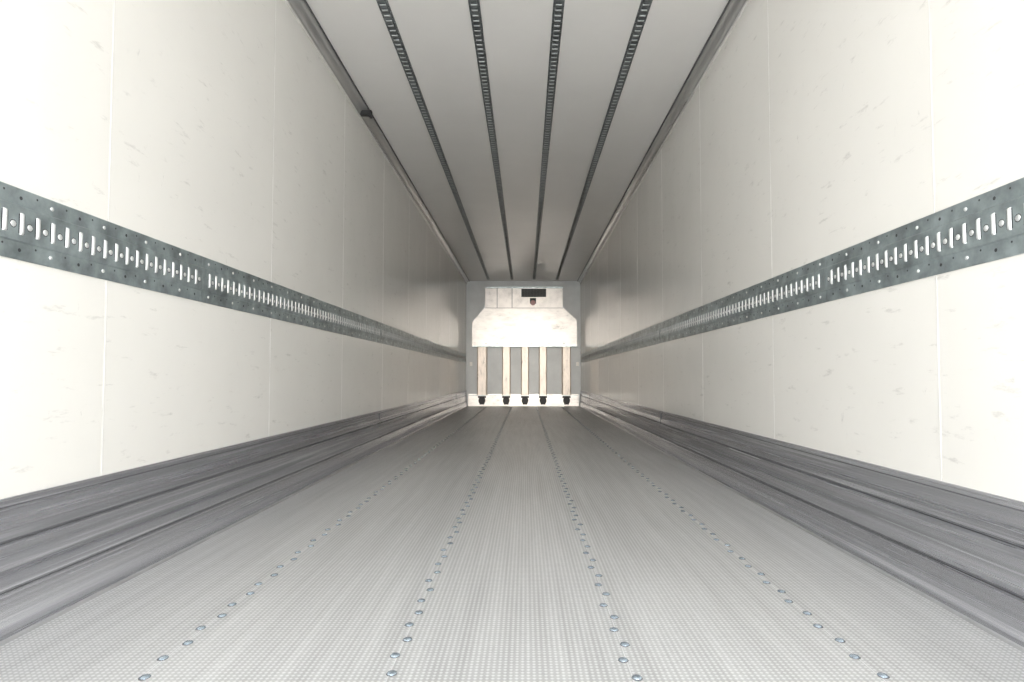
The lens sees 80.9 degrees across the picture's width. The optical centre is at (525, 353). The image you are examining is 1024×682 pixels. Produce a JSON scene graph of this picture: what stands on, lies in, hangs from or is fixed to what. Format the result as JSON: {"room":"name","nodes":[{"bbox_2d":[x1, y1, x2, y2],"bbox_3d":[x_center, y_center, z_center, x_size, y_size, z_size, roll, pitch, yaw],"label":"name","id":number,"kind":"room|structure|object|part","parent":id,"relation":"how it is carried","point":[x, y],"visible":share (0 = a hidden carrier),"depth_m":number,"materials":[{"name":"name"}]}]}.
{"room":"truck trailer interior","nodes":[
{"label":"truck trailer interior","id":0,"kind":"room"},
{"bbox_2d":[0,0,465,498],"bbox_3d":[-1.320,-0.477,6.268,0.081,2.705,13.390,0,-2,0],"label":"wall","id":1,"kind":"structure","parent":0,"point":[215,130],"depth_m":2.31,"materials":[{"name":"white plastic"}]},
{"bbox_2d":[0,181,465,362],"bbox_3d":[-1.272,-0.146,6.180,0.015,0.180,13.238,0,-2,0],"label":"track rail","id":2,"kind":"object","parent":1,"relation":"attached to","point":[36,229],"visible":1,"depth_m":2.04,"materials":[{"name":"metal"}]},
{"bbox_2d":[0,391,467,645],"bbox_3d":[-1.258,0.707,6.221,0.045,0.336,13.388,0,-2,0],"label":"baseboard","id":3,"kind":"structure","parent":1,"relation":"attached to","point":[63,547],"depth_m":2.02,"materials":[{"name":"metal"}]},
{"bbox_2d":[360,110,372,118],"bbox_3d":[-1.226,-1.841,4.624,0.088,0.055,0.036,0,-2,0],"label":"hook","id":4,"kind":"object","parent":1,"relation":"attached to","point":[364,113],"visible":1,"depth_m":4.61,"materials":[{"name":"black metal"}]},
{"bbox_2d":[284,0,469,283],"bbox_3d":[-1.244,-1.790,6.317,0.071,0.076,13.388,0,-2,0],"label":"trim","id":5,"kind":"structure","parent":1,"relation":"attached to","point":[300,9],"depth_m":4.41,"materials":[{"name":"metal"}]},
{"bbox_2d":[0,406,1023,681],"bbox_3d":[-0.045,0.936,6.254,2.630,0.120,13.470,0,-2,0],"label":"floor","id":6,"kind":"structure","parent":0,"point":[515,597],"depth_m":1.74,"materials":[{"name":"grey metal"}]},
{"bbox_2d":[135,407,889,681],"bbox_3d":[-0.031,0.872,6.211,1.606,0.004,13.360,0,-2,0],"label":"rivets","id":7,"kind":"object","parent":6,"relation":"on","point":[636,677],"visible":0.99,"depth_m":1.82,"materials":[{"name":"metal"}]},
{"bbox_2d":[466,284,580,405],"bbox_3d":[-0.045,-0.185,12.826,2.468,2.623,0.259,0,-2,0],"label":"bulkhead","id":8,"kind":"object","parent":6,"relation":"on","point":[523,317],"visible":1,"depth_m":12.77,"materials":[{"name":"scuffed white plastic"},{"name":"black rubber"},{"name":"galvanised steel"}]},
{"bbox_3d":[-0.045,0.999,12.859,2.360,0.258,0.103,0,-2,0],"label":"panel","id":9,"kind":"part","parent":8,"relation":"part of","materials":[{"name":"metal"}]},
{"bbox_3d":[-0.021,-0.550,12.779,2.226,0.823,0.069,0,-2,0],"label":"deflector plate","id":10,"kind":"part","parent":8,"relation":"part of","materials":[{"name":"metal"}]},
{"bbox_2d":[530,298,535,304],"bbox_3d":[0.159,-1.099,12.761,0.130,0.154,0.060,0,-2,0],"label":"warning lamp","id":11,"kind":"object","parent":8,"relation":"attached to","point":[532,300],"depth_m":12.76,"materials":[{"name":"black plastic"}]},
{"bbox_2d":[521,289,545,296],"bbox_3d":[0.175,-1.289,12.791,0.528,0.176,0.016,0,-2,0],"label":"vent grille","id":12,"kind":"object","parent":8,"relation":"attached to","point":[524,292],"depth_m":12.79,"materials":[{"name":"black metal"}]},
{"bbox_2d":[306,0,728,280],"bbox_3d":[-0.045,-1.877,6.362,2.630,0.100,13.470,0,-2,0],"label":"ceiling","id":13,"kind":"structure","parent":0,"point":[437,36],"depth_m":4.50,"materials":[{"name":"metal"}]},
{"bbox_2d":[376,0,489,279],"bbox_3d":[-0.790,-1.825,6.195,0.062,0.015,13.140,0,-2,0],"label":"track rail","id":14,"kind":"object","parent":13,"relation":"attached to","point":[385,9],"depth_m":4.51,"materials":[{"name":"grey metal"}]},
{"bbox_2d":[468,0,512,279],"bbox_3d":[-0.285,-1.825,6.195,0.062,0.015,13.140,0,-2,0],"label":"track rail","id":15,"kind":"object","parent":13,"relation":"attached to","point":[474,5],"depth_m":4.50,"materials":[{"name":"grey metal"}]},
{"bbox_2d":[533,0,564,279],"bbox_3d":[0.185,-1.825,6.195,0.062,0.015,13.140,0,-2,0],"label":"track rail","id":16,"kind":"object","parent":13,"relation":"attached to","point":[558,5],"depth_m":4.50,"materials":[{"name":"grey metal"}]},
{"bbox_2d":[556,0,652,279],"bbox_3d":[0.668,-1.825,6.195,0.062,0.015,13.140,0,-2,0],"label":"track rail","id":17,"kind":"object","parent":13,"relation":"attached to","point":[645,5],"depth_m":4.50,"materials":[{"name":"grey metal"}]},
{"bbox_2d":[466,281,580,404],"bbox_3d":[-0.045,-0.218,12.998,2.630,2.705,0.080,0,-2,0],"label":"wall","id":18,"kind":"structure","parent":0,"point":[476,289],"depth_m":12.95,"materials":[{"name":"white plastic"}]},
{"bbox_2d":[580,0,1023,501],"bbox_3d":[1.230,-0.477,6.268,0.081,2.705,13.390,0,-2,0],"label":"wall","id":19,"kind":"structure","parent":0,"point":[817,129],"depth_m":2.27,"materials":[{"name":"white plastic"}]},
{"bbox_2d":[577,0,749,283],"bbox_3d":[1.155,-1.790,6.317,0.071,0.076,13.388,0,-2,0],"label":"trim","id":20,"kind":"structure","parent":19,"relation":"attached to","point":[733,9],"depth_m":4.46,"materials":[{"name":"metal"}]},
{"bbox_2d":[579,390,1023,652],"bbox_3d":[1.167,0.707,6.221,0.045,0.336,13.388,0,-2,0],"label":"baseboard","id":21,"kind":"structure","parent":19,"relation":"attached to","point":[958,548],"depth_m":1.98,"materials":[{"name":"metal"}]},
{"bbox_2d":[581,177,1023,362],"bbox_3d":[1.183,-0.146,6.180,0.015,0.180,13.238,0,-2,0],"label":"track rail","id":22,"kind":"object","parent":19,"relation":"attached to","point":[986,227],"visible":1,"depth_m":2.00,"materials":[{"name":"metal"}]}
]}

